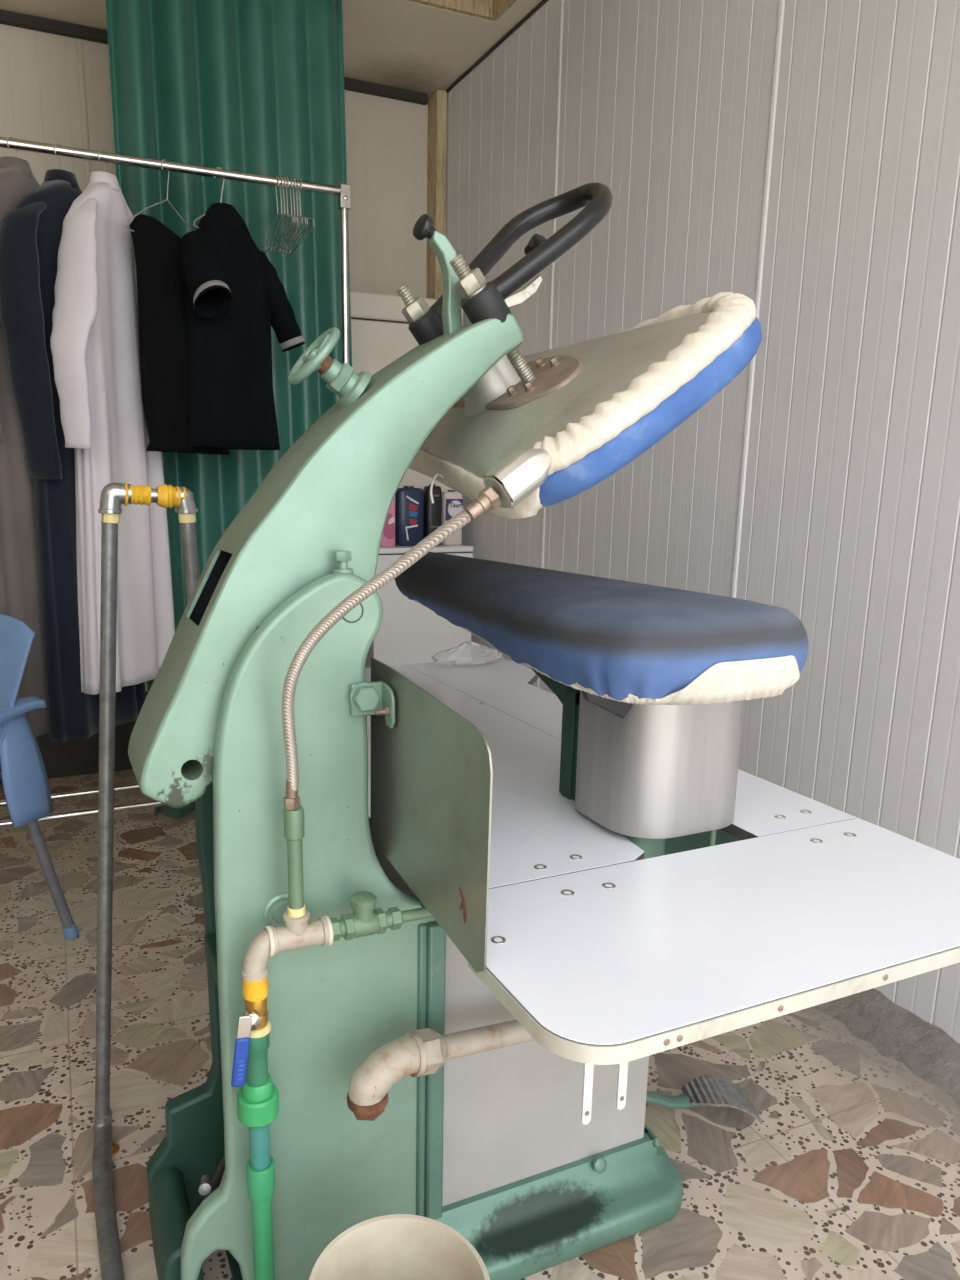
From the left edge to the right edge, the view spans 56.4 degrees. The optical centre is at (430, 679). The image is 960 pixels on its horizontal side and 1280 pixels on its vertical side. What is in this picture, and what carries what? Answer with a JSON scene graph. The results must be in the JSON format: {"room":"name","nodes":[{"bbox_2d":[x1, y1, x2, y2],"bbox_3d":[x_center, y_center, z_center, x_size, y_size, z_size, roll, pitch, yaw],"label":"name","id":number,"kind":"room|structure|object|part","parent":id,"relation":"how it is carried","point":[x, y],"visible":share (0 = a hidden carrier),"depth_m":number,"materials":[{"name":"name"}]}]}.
{"room":"laundry","nodes":[
{"label":"laundry","id":0,"kind":"room"},
{"bbox_2d":[0,24,428,691],"bbox_3d":[-1.970,-0.930,3.256,4.320,2.790,0.084,-5,13,-23],"label":"wall","id":1,"kind":"structure","parent":0,"point":[54,89],"depth_m":3.66,"materials":[{"name":"beige paint"}]},
{"bbox_2d":[0,691,147,783],"bbox_3d":[-2.007,0.285,3.456,4.220,0.330,0.019,-5,13,-23],"label":"baseboard","id":2,"kind":"structure","parent":1,"relation":"attached to","point":[67,758],"depth_m":3.71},
{"bbox_2d":[0,9,427,104],"bbox_3d":[-1.964,-2.262,2.901,4.260,0.034,0.028,-5,13,-23],"label":"trim","id":3,"kind":"structure","parent":1,"relation":"attached to","point":[10,18],"depth_m":3.21,"materials":[{"name":"grey"}]},
{"bbox_2d":[0,0,541,96],"bbox_3d":[-1.106,-1.917,1.088,4.340,0.080,4.100,-5,13,-23],"label":"ceiling","id":4,"kind":"structure","parent":0,"point":[403,44],"depth_m":3.23,"materials":[{"name":"beige paint"}]},
{"bbox_2d":[106,0,351,817],"bbox_3d":[-0.626,-0.878,3.015,0.939,2.745,0.095,-5,13,-23],"label":"curtain","id":5,"kind":"object","parent":4,"relation":"hanging from","point":[248,86],"visible":0.37,"depth_m":2.85,"materials":[{"name":"fabric"}]},
{"bbox_2d":[406,0,516,21],"bbox_3d":[0.063,-2.372,2.651,0.687,0.319,0.730,-5,13,-23],"label":"trim","id":6,"kind":"structure","parent":4,"relation":"attached to","point":[491,10],"depth_m":3.08,"materials":[{"name":"brown wood"}]},
{"bbox_2d":[0,769,959,1279],"bbox_3d":[-1.029,0.952,1.455,4.520,0.100,4.850,-5,13,-23],"label":"floor","id":7,"kind":"structure","parent":0,"point":[850,1170],"depth_m":1.75,"materials":[{"name":"stone"}]},
{"bbox_2d":[0,614,78,938],"bbox_3d":[-1.312,0.298,2.154,0.567,0.869,0.598,6,13,22],"label":"plastic chair","id":8,"kind":"object","parent":7,"relation":"on","point":[26,788],"visible":1,"depth_m":2.22,"materials":[{"name":"blue plastic"}]},
{"bbox_3d":[-1.234,0.036,2.284,0.540,0.411,0.152,6,13,22],"label":"backrest","id":9,"kind":"part","parent":8,"relation":"part of","materials":[{"name":"blue plastic"}]},
{"bbox_3d":[-1.092,0.131,2.038,0.060,0.087,0.509,6,13,22],"label":"armrest","id":10,"kind":"part","parent":8,"relation":"part of","materials":[{"name":"blue plastic"}]},
{"bbox_3d":[-0.998,0.472,2.317,0.131,0.458,0.029,-12,17,-44],"label":"leg","id":11,"kind":"part","parent":8,"relation":"part of","materials":[{"name":"blue plastic"}]},
{"bbox_2d":[112,1142,119,1154],"bbox_3d":[-0.584,0.858,1.638,0.028,0.013,0.028,-5,13,-23],"label":"bolt","id":12,"kind":"object","parent":7,"relation":"on","point":[115,1147],"visible":0.56,"depth_m":1.64,"materials":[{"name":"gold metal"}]},
{"bbox_2d":[92,482,199,1279],"bbox_3d":[-0.307,0.342,1.234,0.346,1.199,0.917,-5,13,-23],"label":"standpipe","id":13,"kind":"object","parent":7,"relation":"on","point":[113,495],"visible":0.9,"depth_m":1.51,"materials":[{"name":"grey metal"}]},
{"bbox_2d":[0,137,350,826],"bbox_3d":[-1.192,-0.453,2.551,2.042,2.003,0.480,-5,13,-23],"label":"clothes rack","id":14,"kind":"object","parent":7,"relation":"on","point":[343,191],"visible":0.56,"depth_m":2.65,"materials":[{"name":"metal"}]},
{"bbox_2d":[54,143,63,169],"bbox_3d":[-1.006,-1.361,2.433,0.004,0.176,0.225,5,13,19],"label":"wire hanger","id":15,"kind":"object","parent":14,"relation":"hanging from","point":[57,143],"visible":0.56,"depth_m":2.43,"materials":[{"name":"silver metal"}]},
{"bbox_3d":[-1.224,0.431,2.801,2.027,0.138,0.019,-5,13,-23],"label":"rail","id":16,"kind":"part","parent":14,"relation":"part of","materials":[{"name":"metal"}]},
{"bbox_2d":[0,169,145,742],"bbox_3d":[-1.008,-0.617,2.596,0.144,1.556,0.487,4,13,16],"label":"coat","id":17,"kind":"object","parent":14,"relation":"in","point":[31,231],"visible":0.51,"depth_m":2.40,"materials":[{"name":"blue fabric"}]},
{"bbox_3d":[-1.152,0.468,2.641,2.027,0.135,0.019,-5,13,-23],"label":"rail","id":18,"kind":"part","parent":14,"relation":"part of","materials":[{"name":"metal"}]},
{"bbox_2d":[98,150,106,171],"bbox_3d":[-0.904,-1.370,2.477,0.004,0.176,0.225,5,13,19],"label":"wire hanger","id":19,"kind":"object","parent":14,"relation":"hanging from","point":[99,150],"visible":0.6,"depth_m":2.46,"materials":[{"name":"silver metal"}]},
{"bbox_2d":[50,171,174,694],"bbox_3d":[-0.926,-0.688,2.573,0.183,1.426,0.466,3,13,10],"label":"coat","id":20,"kind":"object","parent":19,"relation":"hanging from","point":[94,339],"visible":0.81,"depth_m":2.52,"materials":[{"name":"white fabric"}]},
{"bbox_2d":[125,159,191,231],"bbox_3d":[-0.750,-1.359,2.549,0.004,0.226,0.375,5,13,21],"label":"wire hanger","id":21,"kind":"object","parent":14,"relation":"hanging from","point":[163,159],"visible":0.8,"depth_m":2.52,"materials":[{"name":"silver metal"}]},
{"bbox_2d":[129,214,229,454],"bbox_3d":[-0.729,-0.992,2.639,0.088,0.627,0.354,8,15,32],"label":"coat","id":22,"kind":"object","parent":21,"relation":"hanging from","point":[160,285],"visible":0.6,"depth_m":2.54,"materials":[{"name":"black fabric"}]},
{"bbox_3d":[-1.184,-1.416,2.341,2.010,0.025,0.025,-5,13,-23],"label":"hanging rail","id":23,"kind":"part","parent":14,"relation":"part of","materials":[{"name":"metal"}]},
{"bbox_2d":[193,167,224,227],"bbox_3d":[-0.612,-1.395,2.604,0.175,0.176,0.004,-9,16,-37],"label":"wire hanger","id":24,"kind":"object","parent":14,"relation":"hanging from","point":[217,167],"visible":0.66,"depth_m":2.59,"materials":[{"name":"silver metal"}]},
{"bbox_2d":[177,203,304,449],"bbox_3d":[-0.583,-1.043,2.670,0.250,0.686,0.427,8,14,30],"label":"coat","id":25,"kind":"object","parent":24,"relation":"hanging from","point":[234,295],"visible":0.92,"depth_m":2.63,"materials":[{"name":"fabric"}]},
{"bbox_2d":[265,176,293,251],"bbox_3d":[-0.456,-1.408,2.671,0.004,0.176,0.355,-5,13,-23],"label":"wire hanger","id":26,"kind":"object","parent":14,"relation":"hanging from","point":[276,176],"visible":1,"depth_m":2.67,"materials":[{"name":"silver metal"}]},
{"bbox_2d":[271,176,295,252],"bbox_3d":[-0.445,-1.409,2.676,0.004,0.176,0.355,-4,13,-20],"label":"wire hanger","id":27,"kind":"object","parent":14,"relation":"hanging from","point":[281,176],"visible":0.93,"depth_m":2.68,"materials":[{"name":"silver metal"}]},
{"bbox_2d":[274,177,297,252],"bbox_3d":[-0.436,-1.410,2.680,0.004,0.176,0.355,-4,13,-20],"label":"wire hanger","id":28,"kind":"object","parent":14,"relation":"hanging from","point":[283,177],"visible":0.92,"depth_m":2.68,"materials":[{"name":"silver metal"}]},
{"bbox_2d":[279,177,298,252],"bbox_3d":[-0.428,-1.411,2.683,0.004,0.176,0.355,-3,13,-17],"label":"wire hanger","id":29,"kind":"object","parent":14,"relation":"hanging from","point":[287,177],"visible":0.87,"depth_m":2.68,"materials":[{"name":"silver metal"}]},
{"bbox_2d":[283,178,302,253],"bbox_3d":[-0.417,-1.412,2.688,0.004,0.176,0.355,-3,13,-18],"label":"wire hanger","id":30,"kind":"object","parent":14,"relation":"hanging from","point":[290,178],"visible":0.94,"depth_m":2.69,"materials":[{"name":"silver metal"}]},
{"bbox_2d":[286,178,305,253],"bbox_3d":[-0.408,-1.413,2.692,0.004,0.176,0.355,-3,13,-18],"label":"wire hanger","id":31,"kind":"object","parent":14,"relation":"hanging from","point":[294,178],"visible":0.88,"depth_m":2.69,"materials":[{"name":"silver metal"}]},
{"bbox_2d":[290,179,307,253],"bbox_3d":[-0.400,-1.413,2.696,0.004,0.176,0.355,-3,13,-16],"label":"wire hanger","id":32,"kind":"object","parent":14,"relation":"hanging from","point":[296,179],"visible":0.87,"depth_m":2.69,"materials":[{"name":"silver metal"}]},
{"bbox_2d":[289,179,314,254],"bbox_3d":[-0.392,-1.414,2.699,0.004,0.176,0.355,-4,13,-20],"label":"wire hanger","id":33,"kind":"object","parent":14,"relation":"hanging from","point":[300,179],"visible":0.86,"depth_m":2.70,"materials":[{"name":"silver metal"}]},
{"bbox_3d":[-0.273,-0.517,2.953,0.023,1.942,0.023,-5,13,-23],"label":"post","id":34,"kind":"part","parent":14,"relation":"part of","materials":[{"name":"metal"}]},
{"label":"wire hanger","id":35,"kind":"object","parent":14,"relation":"hanging from","visible":0},
{"bbox_2d":[0,156,49,736],"bbox_3d":[-1.114,-0.624,2.543,0.146,1.551,0.504,4,13,15],"label":"coat","id":36,"kind":"object","parent":35,"relation":"hanging from","point":[20,590],"visible":0.2,"depth_m":2.45,"materials":[{"name":"beige fabric"}]},
{"bbox_2d":[231,487,500,1279],"bbox_3d":[-0.094,0.368,1.129,0.312,1.196,0.170,-1,12,-8],"label":"supply pipe","id":37,"kind":"object","parent":7,"relation":"on","point":[258,1097],"visible":1,"depth_m":1.10,"materials":[{"name":"green plastic"}]},
{"bbox_3d":[-0.227,0.429,1.090,0.023,0.038,0.005,-5,13,-23],"label":"lever arm","id":38,"kind":"part","parent":37,"relation":"part of","materials":[{"name":"metal"}]},
{"bbox_2d":[308,1214,489,1279],"bbox_3d":[-0.037,0.843,1.056,0.221,0.299,0.213,-5,13,-23],"label":"bucket","id":39,"kind":"object","parent":7,"relation":"on","point":[395,1246],"visible":1,"depth_m":1.11,"materials":[{"name":"beige plastic"}]},
{"bbox_2d":[350,291,462,491],"bbox_3d":[-0.192,-0.590,3.813,0.576,1.918,0.280,-5,13,-23],"label":"storage cabinet","id":40,"kind":"object","parent":7,"relation":"on","point":[380,333],"visible":0.08,"depth_m":3.49,"materials":[{"name":"beige paint"}]},
{"bbox_3d":[-0.184,-1.480,3.618,0.576,0.096,0.280,-5,13,-23],"label":"lid","id":41,"kind":"part","parent":40,"relation":"part of","materials":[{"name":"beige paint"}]},
{"bbox_2d":[365,545,472,667],"bbox_3d":[-0.084,-0.061,3.635,0.415,0.962,0.296,-5,13,-23],"label":"base cabinet","id":42,"kind":"object","parent":7,"relation":"on","point":[409,632],"visible":0.34,"depth_m":3.45,"materials":[{"name":"white wood"}]},
{"bbox_2d":[380,496,394,546],"bbox_3d":[-0.170,-0.622,3.423,0.067,0.223,0.062,-5,13,-23],"label":"detergent bottle","id":43,"kind":"object","parent":42,"relation":"on","point":[388,537],"visible":0.34,"depth_m":3.41,"materials":[{"name":"pink plastic"}]},
{"bbox_2d":[395,486,423,545],"bbox_3d":[-0.083,-0.633,3.465,0.114,0.228,0.072,-5,13,-23],"label":"detergent bottle","id":44,"kind":"object","parent":42,"relation":"on","point":[409,500],"visible":0.83,"depth_m":3.43,"materials":[{"name":"blue plastic"}]},
{"bbox_3d":[-0.080,-0.521,3.534,0.415,0.021,0.296,-5,13,-23],"label":"panel","id":45,"kind":"part","parent":42,"relation":"part of","materials":[{"name":"white ceramic"}]},
{"bbox_2d":[423,484,441,545],"bbox_3d":[0.007,-0.644,3.499,0.066,0.236,0.061,-5,13,-23],"label":"detergent bottle","id":46,"kind":"object","parent":42,"relation":"on","point":[432,511],"visible":0.71,"depth_m":3.47,"materials":[{"name":"grey plastic"}]},
{"bbox_2d":[441,490,462,544],"bbox_3d":[0.083,-0.639,3.532,0.084,0.214,0.064,-5,13,-23],"label":"detergent bottle","id":47,"kind":"object","parent":42,"relation":"on","point":[452,501],"visible":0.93,"depth_m":3.50,"materials":[{"name":"white plastic"}]},
{"bbox_2d":[128,182,959,1279],"bbox_3d":[0.013,0.035,1.634,1.184,1.633,1.758,-5,13,-23],"label":"press","id":48,"kind":"object","parent":7,"relation":"on","point":[595,865],"visible":0.97,"depth_m":1.16,"materials":[{"name":"green paint"}]},
{"bbox_3d":[-0.297,0.706,1.297,0.142,0.267,0.041,1,12,4],"label":"linkage rod","id":49,"kind":"part","parent":48,"relation":"part of","materials":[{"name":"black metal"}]},
{"bbox_3d":[-0.251,0.368,1.395,0.412,1.079,0.032,-5,13,-23],"label":"frame","id":50,"kind":"part","parent":48,"relation":"part of","materials":[{"name":"green paint"}]},
{"bbox_3d":[-0.167,0.404,1.206,0.385,1.091,0.028,-5,13,-23],"label":"frame","id":51,"kind":"part","parent":48,"relation":"part of","materials":[{"name":"green paint"}]},
{"bbox_3d":[-0.146,-0.172,1.203,0.518,0.619,0.155,-5,13,-23],"label":"press arm","id":52,"kind":"part","parent":48,"relation":"part of","materials":[{"name":"green paint"}]},
{"bbox_3d":[-0.117,-0.388,1.165,0.079,0.071,0.060,-5,13,-23],"label":"valve stem","id":53,"kind":"part","parent":48,"relation":"part of","materials":[{"name":"green paint"}]},
{"bbox_3d":[-0.004,-0.590,1.167,0.034,0.032,0.032,-5,13,-23],"label":"knob","id":54,"kind":"part","parent":48,"relation":"part of","materials":[{"name":"black plastic"}]},
{"bbox_3d":[-0.010,0.145,1.068,0.002,0.286,0.352,-5,13,-23],"label":"deflector plate","id":55,"kind":"part","parent":48,"relation":"part of","materials":[{"name":"metal"}]},
{"bbox_2d":[347,1020,534,1120],"bbox_3d":[0.084,0.412,1.242,0.431,0.296,0.058,-6,14,-28],"label":"drain pipe","id":56,"kind":"object","parent":48,"relation":"attached to","point":[422,1052],"visible":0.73,"depth_m":1.18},
{"bbox_2d":[404,1028,447,1076],"bbox_3d":[-0.005,0.504,1.213,0.054,0.059,0.060,-5,13,-23],"label":"pipe union","id":57,"kind":"object","parent":56,"relation":"attached to","point":[425,1050],"depth_m":1.19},
{"bbox_3d":[0.020,-0.524,1.192,0.045,0.130,0.022,-5,13,-23],"label":"release lever","id":58,"kind":"part","parent":48,"relation":"part of","materials":[{"name":"green paint"}]},
{"bbox_2d":[365,664,643,888],"bbox_3d":[-0.024,0.123,1.819,0.497,0.019,1.361,-5,13,-23],"label":"countertop","id":59,"kind":"structure","parent":48,"relation":"on","point":[532,824],"depth_m":1.40,"materials":[{"name":"white laminate"}]},
{"bbox_3d":[0.135,0.519,1.503,0.415,0.565,0.232,-5,13,-23],"label":"cabinet panel","id":60,"kind":"part","parent":48,"relation":"part of","materials":[{"name":"grey metal"}]},
{"bbox_3d":[0.116,-0.417,1.289,0.120,0.091,0.376,-5,13,-23],"label":"flange plate","id":61,"kind":"part","parent":48,"relation":"part of","materials":[{"name":"silver metal"}]},
{"bbox_3d":[0.125,-0.532,1.228,0.065,0.048,0.008,-5,13,-23],"label":"release blade","id":62,"kind":"part","parent":48,"relation":"part of","materials":[{"name":"metal"}]},
{"bbox_3d":[0.150,-0.611,1.265,0.035,0.034,0.030,-5,13,-23],"label":"knob","id":63,"kind":"part","parent":48,"relation":"part of","materials":[{"name":"black plastic"}]},
{"bbox_3d":[0.129,0.494,1.770,0.700,0.680,1.540,-5,13,-23],"label":"table frame","id":64,"kind":"part","parent":48,"relation":"part of","materials":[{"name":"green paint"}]},
{"bbox_2d":[406,658,855,839],"bbox_3d":[0.345,0.091,1.978,0.306,0.019,1.362,-5,13,-23],"label":"countertop","id":65,"kind":"structure","parent":48,"relation":"on","point":[506,686],"depth_m":1.96,"materials":[{"name":"white laminate"}]},
{"bbox_3d":[0.306,0.252,1.363,0.084,0.190,0.112,-5,13,-23],"label":"pedestal post","id":66,"kind":"part","parent":48,"relation":"part of","materials":[{"name":"green metal"}]},
{"bbox_3d":[0.426,0.202,1.341,0.010,0.160,0.010,-5,13,-23],"label":"linkage rod","id":67,"kind":"part","parent":48,"relation":"part of","materials":[{"name":"green metal"}]},
{"bbox_2d":[486,818,959,1045],"bbox_3d":[0.395,0.286,1.093,0.731,0.019,0.330,-5,13,-23],"label":"countertop","id":68,"kind":"structure","parent":48,"relation":"on","point":[686,938],"depth_m":1.04,"materials":[{"name":"white laminate"}]},
{"bbox_2d":[446,0,959,1042],"bbox_3d":[0.994,-0.632,2.016,0.084,2.790,4.850,-5,13,-23],"label":"wall","id":69,"kind":"structure","parent":0,"point":[800,159],"depth_m":2.17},
{"bbox_2d":[427,89,446,298],"bbox_3d":[0.018,-1.078,4.022,0.046,2.785,0.098,-5,13,-23],"label":"trim","id":70,"kind":"structure","parent":69,"relation":"attached to","point":[437,102],"depth_m":3.77,"materials":[{"name":"brown wood"}]},
{"bbox_2d":[445,0,547,92],"bbox_3d":[0.988,-1.975,1.658,0.007,0.011,4.750,-5,13,-23],"label":"trim","id":71,"kind":"structure","parent":69,"relation":"attached to","point":[542,2],"depth_m":3.28,"materials":[{"name":"grey"}]},
{"bbox_2d":[813,988,959,1107],"bbox_3d":[0.937,0.735,2.155,0.133,0.058,4.600,-5,13,-23],"label":"baseboard","id":72,"kind":"structure","parent":69,"relation":"attached to","point":[897,1034],"depth_m":1.96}
]}

